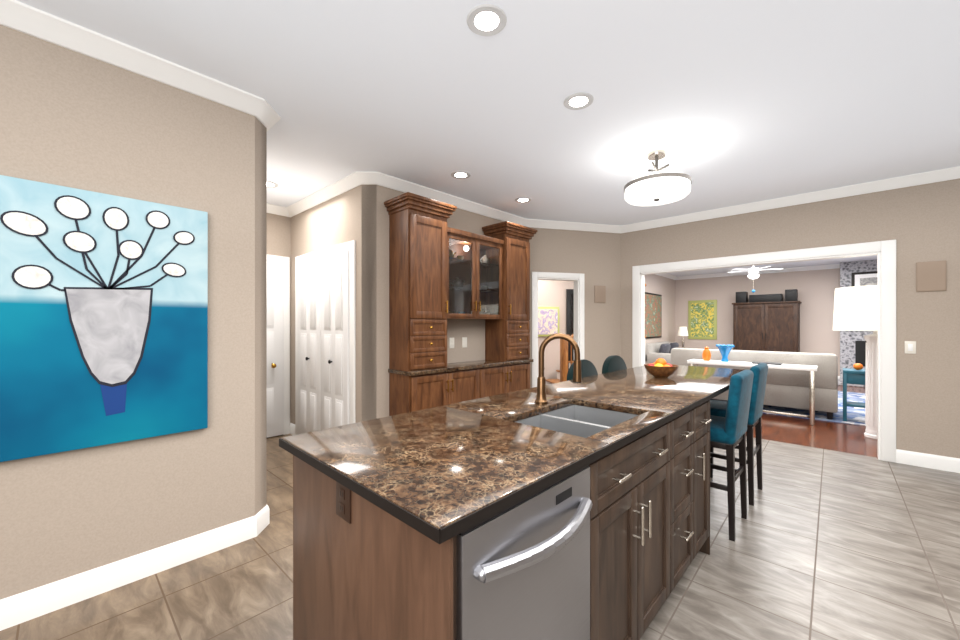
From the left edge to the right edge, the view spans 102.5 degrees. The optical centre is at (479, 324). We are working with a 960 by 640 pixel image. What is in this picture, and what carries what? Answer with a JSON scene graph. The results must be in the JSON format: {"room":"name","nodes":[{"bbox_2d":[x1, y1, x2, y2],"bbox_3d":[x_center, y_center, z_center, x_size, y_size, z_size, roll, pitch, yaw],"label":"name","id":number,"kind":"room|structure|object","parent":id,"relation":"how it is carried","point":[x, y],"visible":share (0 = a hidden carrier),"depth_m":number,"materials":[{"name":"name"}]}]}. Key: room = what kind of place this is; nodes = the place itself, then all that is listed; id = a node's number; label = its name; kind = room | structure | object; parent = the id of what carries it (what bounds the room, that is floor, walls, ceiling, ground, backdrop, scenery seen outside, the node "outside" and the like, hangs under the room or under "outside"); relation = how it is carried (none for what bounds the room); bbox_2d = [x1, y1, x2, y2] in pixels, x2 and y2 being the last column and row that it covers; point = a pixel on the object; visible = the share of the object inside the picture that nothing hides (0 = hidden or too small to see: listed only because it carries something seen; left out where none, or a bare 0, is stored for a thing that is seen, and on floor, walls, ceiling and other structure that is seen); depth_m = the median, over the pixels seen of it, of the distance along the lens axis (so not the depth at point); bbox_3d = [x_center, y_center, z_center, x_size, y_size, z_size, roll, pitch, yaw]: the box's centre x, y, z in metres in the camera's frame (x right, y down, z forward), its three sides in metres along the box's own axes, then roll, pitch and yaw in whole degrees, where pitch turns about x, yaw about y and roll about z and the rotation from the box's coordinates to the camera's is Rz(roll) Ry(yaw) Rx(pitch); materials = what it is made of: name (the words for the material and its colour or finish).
{"room":"kitchen","nodes":[
{"label":"kitchen","id":0,"kind":"room"},
{"bbox_2d":[0,434,959,639],"bbox_3d":[-0.274,1.325,1.329,9.800,0.050,9.190,0,0,42],"label":"floor","id":1,"kind":"structure","parent":0,"point":[831,545],"depth_m":2.00,"materials":[{"name":"grey tile"}]},
{"bbox_2d":[384,192,536,415],"bbox_3d":[-0.100,0.080,4.103,0.386,2.440,1.870,0,0,45],"label":"hutch","id":2,"kind":"object","parent":1,"relation":"on","point":[440,272],"visible":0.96,"depth_m":3.69,"materials":[{"name":"brown wood"}]},
{"bbox_2d":[449,338,453,347],"bbox_3d":[-0.305,0.200,4.171,0.070,0.114,0.009,0,0,-44],"label":"outlet","id":3,"kind":"object","parent":2,"relation":"attached to","point":[451,342],"depth_m":4.16,"materials":[{"name":"white plastic"}]},
{"bbox_2d":[462,337,466,347],"bbox_3d":[-0.171,0.200,4.306,0.070,0.114,0.009,0,0,-44],"label":"outlet","id":4,"kind":"object","parent":2,"relation":"attached to","point":[464,339],"depth_m":4.30,"materials":[{"name":"white plastic"}]},
{"bbox_2d":[293,389,728,639],"bbox_3d":[0.817,0.858,2.199,0.886,0.883,3.310,0,0,44],"label":"kitchen island","id":5,"kind":"object","parent":1,"relation":"on","point":[577,507],"depth_m":1.11,"materials":[{"name":"brown wood"}]},
{"bbox_2d":[279,365,742,544],"bbox_3d":[0.821,0.408,2.270,0.840,0.047,3.464,0,0,44],"label":"island countertop","id":6,"kind":"structure","parent":5,"relation":"on","point":[435,470],"depth_m":1.23,"materials":[{"name":"brown stone"}]},
{"bbox_2d":[531,333,582,404],"bbox_3d":[0.372,0.215,1.855,0.203,0.339,0.132,0,0,44],"label":"faucet","id":7,"kind":"object","parent":6,"relation":"on","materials":[{"name":"gold metal"}]},
{"bbox_2d":[644,358,677,377],"bbox_3d":[1.328,0.316,2.825,0.232,0.139,0.232,0,0,42],"label":"fruit bowl","id":8,"kind":"object","parent":6,"relation":"on","point":[660,368],"visible":1,"depth_m":2.77,"materials":[{"name":"brown wood"}]},
{"bbox_2d":[567,359,597,380],"bbox_3d":[0.919,0.786,2.875,0.418,1.029,0.410,0,0,44],"label":"stool","id":9,"kind":"object","parent":1,"relation":"on","point":[588,368],"visible":0.21,"depth_m":2.97,"materials":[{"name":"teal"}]},
{"bbox_2d":[602,355,626,373],"bbox_3d":[1.309,0.786,3.277,0.418,1.029,0.410,0,0,44],"label":"stool","id":10,"kind":"object","parent":1,"relation":"on","point":[612,363],"visible":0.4,"depth_m":3.33,"materials":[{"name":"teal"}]},
{"bbox_2d":[710,370,753,541],"bbox_3d":[1.539,0.801,2.563,0.415,1.000,0.410,0,0,44],"label":"stool","id":11,"kind":"object","parent":1,"relation":"on","point":[728,432],"visible":0.58,"depth_m":2.35,"materials":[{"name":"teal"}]},
{"bbox_2d":[710,363,767,505],"bbox_3d":[1.975,0.801,3.018,0.415,1.000,0.410,0,0,44],"label":"stool","id":12,"kind":"object","parent":1,"relation":"on","point":[759,371],"visible":0.6,"depth_m":2.85,"materials":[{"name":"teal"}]},
{"bbox_2d":[0,25,959,599],"bbox_3d":[2.402,-0.035,3.495,8.620,2.670,15.840,0,0,42],"label":"wall","id":13,"kind":"structure","parent":0,"point":[72,119],"depth_m":2.33,"materials":[{"name":"paint"}]},
{"bbox_2d":[0,175,207,461],"bbox_3d":[-1.948,-0.025,1.717,0.044,1.210,1.220,0,0,42],"label":"painting","id":14,"kind":"object","parent":13,"relation":"attached to","point":[103,319],"visible":0.98,"depth_m":1.83,"materials":[{"name":"fabric"}]},
{"bbox_2d":[267,261,283,437],"bbox_3d":[-2.558,0.285,4.206,0.104,2.030,0.810,0,0,42],"label":"hall door","id":15,"kind":"structure","parent":13,"relation":"in","point":[275,348],"depth_m":4.44,"materials":[{"name":"white wood"}]},
{"bbox_2d":[267,255,289,434],"bbox_3d":[-2.589,0.250,4.235,0.020,2.100,0.950,0,0,42],"label":"door frame","id":16,"kind":"structure","parent":13,"relation":"attached to","point":[284,260],"depth_m":4.55,"materials":[{"name":"white wood"}]},
{"bbox_2d":[297,251,348,433],"bbox_3d":[-1.669,0.300,4.011,1.148,2.000,0.070,0,0,42],"label":"closet doors","id":17,"kind":"structure","parent":13,"relation":"in","point":[322,342],"depth_m":3.96,"materials":[{"name":"white wood"}]},
{"bbox_2d":[295,240,355,434],"bbox_3d":[-1.652,0.258,4.030,1.318,2.085,0.020,0,0,42],"label":"trim","id":18,"kind":"structure","parent":13,"relation":"attached to","point":[350,246],"depth_m":3.62,"materials":[{"name":"white wood"}]},
{"bbox_2d":[0,0,959,630],"bbox_3d":[2.402,-0.035,3.495,8.380,2.670,15.600,0,0,42],"label":"trim","id":19,"kind":"structure","parent":13,"relation":"attached to","point":[66,592],"depth_m":3.61,"materials":[{"name":"white wood"}]},
{"bbox_2d":[594,286,605,302],"bbox_3d":[1.661,-0.420,5.328,0.170,0.235,0.012,0,0,-14],"label":"speaker","id":20,"kind":"object","parent":13,"relation":"attached to","point":[599,294],"visible":1,"depth_m":5.32,"materials":[{"name":"beige plastic"}]},
{"bbox_2d":[645,292,661,338],"bbox_3d":[4.300,-0.220,9.623,0.033,1.120,1.400,0,0,42],"label":"framed picture","id":21,"kind":"object","parent":13,"relation":"attached to","point":[653,315],"visible":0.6,"depth_m":9.65,"materials":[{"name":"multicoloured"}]},
{"bbox_2d":[688,300,716,339],"bbox_3d":[6.137,-0.130,10.627,0.700,1.080,0.033,0,0,42],"label":"framed picture","id":22,"kind":"object","parent":13,"relation":"attached to","point":[702,319],"visible":0.98,"depth_m":10.61,"materials":[{"name":"yellow"}]},
{"bbox_2d":[905,341,915,353],"bbox_3d":[3.988,0.212,3.568,0.070,0.115,0.011,0,0,42],"label":"dimmer switch","id":23,"kind":"object","parent":13,"relation":"attached to","point":[910,347],"visible":1,"depth_m":3.56,"materials":[{"name":"white plastic"}]},
{"bbox_2d":[916,260,946,291],"bbox_3d":[4.079,-0.435,3.482,0.180,0.270,0.014,0,0,42],"label":"speaker","id":24,"kind":"object","parent":13,"relation":"attached to","point":[931,275],"visible":1,"depth_m":3.48},
{"bbox_2d":[16,0,959,276],"bbox_3d":[2.057,-1.420,3.947,10.100,0.100,16.200,0,0,42],"label":"ceiling","id":25,"kind":"structure","parent":0,"point":[728,102],"depth_m":2.24,"materials":[{"name":"white paint"}]},
{"bbox_2d":[267,181,277,187],"bbox_3d":[-2.068,-1.367,3.753,0.179,0.007,0.179,0,0,34],"label":"recessed light","id":26,"kind":"object","parent":25,"relation":"in","point":[270,184],"depth_m":3.76,"materials":[{"name":"grey"}]},
{"bbox_2d":[451,171,470,178],"bbox_3d":[-0.175,-1.367,3.524,0.179,0.007,0.179,0,0,18],"label":"recessed light","id":27,"kind":"object","parent":25,"relation":"in","point":[457,174],"depth_m":3.51,"materials":[{"name":"grey"}]},
{"bbox_2d":[467,4,506,35],"bbox_3d":[0.030,-1.367,1.735,0.179,0.007,0.179,0,0,18],"label":"recessed light","id":28,"kind":"object","parent":25,"relation":"in","point":[490,19],"depth_m":1.73,"materials":[{"name":"grey"}]},
{"bbox_2d":[515,197,530,202],"bbox_3d":[0.474,-1.367,4.232,0.179,0.007,0.179,0,0,18],"label":"recessed light","id":29,"kind":"object","parent":25,"relation":"in","point":[522,199],"depth_m":4.21,"materials":[{"name":"grey"}]},
{"bbox_2d":[564,92,593,109],"bbox_3d":[0.605,-1.367,2.362,0.179,0.007,0.179,0,0,36],"label":"recessed light","id":30,"kind":"object","parent":25,"relation":"in","point":[581,99],"depth_m":2.36,"materials":[{"name":"grey"}]},
{"bbox_2d":[624,150,691,205],"bbox_3d":[1.415,-1.177,3.084,0.494,0.384,0.494,0,0,42],"label":"drum light","id":31,"kind":"object","parent":25,"relation":"attached to","point":[656,186],"visible":1,"depth_m":2.96,"materials":[{"name":"white glass"}]},
{"bbox_2d":[727,266,781,292],"bbox_3d":[5.917,-1.027,8.320,1.002,0.684,0.958,0,0,42],"label":"ceiling fan","id":32,"kind":"object","parent":25,"relation":"hanging from","point":[753,272],"visible":0.94,"depth_m":8.24,"materials":[{"name":"white metal"}]},
{"bbox_2d":[538,280,573,378],"bbox_3d":[0.844,-0.035,7.986,5.000,2.670,0.136,0,0,-14],"label":"wall","id":33,"kind":"structure","parent":0,"point":[551,293],"depth_m":8.11,"materials":[{"name":"paint"}]},
{"bbox_2d":[538,307,558,336],"bbox_3d":[1.369,-0.060,8.032,0.620,0.620,0.033,0,0,-14],"label":"framed picture","id":34,"kind":"object","parent":33,"relation":"attached to","point":[548,321],"visible":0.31,"depth_m":8.03,"materials":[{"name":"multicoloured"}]},
{"bbox_2d":[566,289,573,369],"bbox_3d":[2.221,0.275,8.250,0.800,2.050,0.038,0,0,-14],"label":"entry door","id":35,"kind":"structure","parent":33,"relation":"in","point":[570,312],"depth_m":8.16,"materials":[{"name":"black"}]},
{"bbox_2d":[753,385,877,457],"bbox_3d":[4.323,1.325,6.272,9.900,0.051,9.510,0,0,42],"label":"floor","id":36,"kind":"structure","parent":0,"point":[843,437],"depth_m":4.59,"materials":[{"name":"brown wood"}]},
{"bbox_2d":[546,284,645,384],"bbox_3d":[2.184,0.258,7.565,1.785,2.084,1.080,0,0,-14],"label":"staircase","id":37,"kind":"structure","parent":36,"relation":"on","point":[562,372],"depth_m":6.87,"materials":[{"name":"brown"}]},
{"bbox_2d":[645,341,678,363],"bbox_3d":[4.524,0.870,9.215,0.760,0.860,1.700,0,0,42],"label":"loveseat","id":38,"kind":"object","parent":36,"relation":"on","point":[655,351],"visible":0.33,"depth_m":8.77,"materials":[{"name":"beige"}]},
{"bbox_2d":[678,327,688,347],"bbox_3d":[5.425,0.680,10.287,0.500,1.240,0.500,0,0,42],"label":"table lamp","id":39,"kind":"object","parent":36,"relation":"on","point":[682,331],"visible":0.44,"depth_m":10.21,"materials":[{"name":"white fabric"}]},
{"bbox_2d":[687,359,817,424],"bbox_3d":[3.876,0.927,5.570,1.510,0.745,0.350,0,0,42],"label":"console table","id":40,"kind":"object","parent":36,"relation":"on","point":[812,369],"visible":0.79,"depth_m":5.21,"materials":[{"name":"white painted wood"}]},
{"bbox_2d":[702,347,710,360],"bbox_3d":[3.486,0.448,5.921,0.120,0.215,0.120,0,0,42],"label":"vase","id":41,"kind":"object","parent":40,"relation":"on","point":[706,355],"visible":1,"depth_m":5.88,"materials":[{"name":"orange"}]},
{"bbox_2d":[716,344,733,361],"bbox_3d":[3.663,0.426,5.758,0.244,0.257,0.234,0,0,42],"label":"vase","id":42,"kind":"object","parent":40,"relation":"on","point":[724,350],"visible":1,"depth_m":5.71,"materials":[{"name":"blue glass"}]},
{"bbox_2d":[751,361,781,364],"bbox_3d":[4.042,0.546,5.425,0.330,0.018,0.220,0,0,42],"label":"tray","id":43,"kind":"object","parent":40,"relation":"on","point":[767,363],"visible":1,"depth_m":5.41,"materials":[{"name":"white"}]},
{"bbox_2d":[732,301,801,351],"bbox_3d":[6.990,0.380,9.419,1.320,1.840,0.626,0,0,42],"label":"armoire","id":44,"kind":"object","parent":36,"relation":"on","point":[766,326],"visible":0.56,"depth_m":9.16,"materials":[{"name":"brown wood"}]},
{"bbox_2d":[736,292,747,302],"bbox_3d":[6.638,-0.680,9.760,0.220,0.280,0.300,0,0,42],"label":"speaker","id":45,"kind":"object","parent":44,"relation":"on","point":[741,297],"depth_m":9.65},
{"bbox_2d":[749,294,782,301],"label":"speaker","id":46,"kind":"object","parent":44,"relation":"on","point":[764,297],"depth_m":9.30},
{"bbox_2d":[785,289,797,300],"bbox_3d":[7.360,-0.680,9.098,0.220,0.280,0.300,0,0,42],"label":"speaker","id":47,"kind":"object","parent":44,"relation":"on","point":[790,295],"depth_m":8.99},
{"bbox_2d":[710,391,865,425],"bbox_3d":[5.314,1.294,6.761,3.700,0.012,3.250,0,0,42],"label":"living room rug","id":48,"kind":"object","parent":36,"relation":"on","point":[855,415],"visible":0.02,"depth_m":5.70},
{"bbox_2d":[671,348,837,419],"bbox_3d":[4.323,0.844,6.191,2.090,0.888,0.970,0,0,42],"label":"sofa","id":49,"kind":"object","parent":48,"relation":"on","point":[787,388],"visible":0.6,"depth_m":5.46,"materials":[{"name":"beige fabric"}]},
{"bbox_2d":[843,363,864,420],"bbox_3d":[5.052,0.902,5.143,0.300,0.770,0.310,0,0,42],"label":"side table","id":50,"kind":"object","parent":48,"relation":"on","point":[856,375],"visible":0.6,"depth_m":5.11,"materials":[{"name":"blue wood"}]},
{"bbox_2d":[833,285,876,438],"bbox_3d":[4.569,0.435,4.439,0.740,1.730,0.740,0,0,42],"label":"floor lamp","id":51,"kind":"object","parent":36,"relation":"on","point":[855,308],"visible":0.44,"depth_m":4.39,"materials":[{"name":"white"}]},
{"bbox_2d":[838,260,876,386],"bbox_3d":[8.745,-0.034,7.753,2.380,2.668,0.749,0,0,42],"label":"fireplace","id":52,"kind":"object","parent":36,"relation":"on","point":[852,348],"visible":0.04,"depth_m":8.38,"materials":[{"name":"stone"}]},
{"bbox_2d":[851,271,876,286],"bbox_3d":[8.485,-0.750,8.001,1.100,0.750,0.033,0,0,42],"label":"framed picture","id":53,"kind":"object","parent":52,"relation":"attached to","point":[863,278],"visible":0.15,"depth_m":8.24,"materials":[{"name":"black"}]}
]}

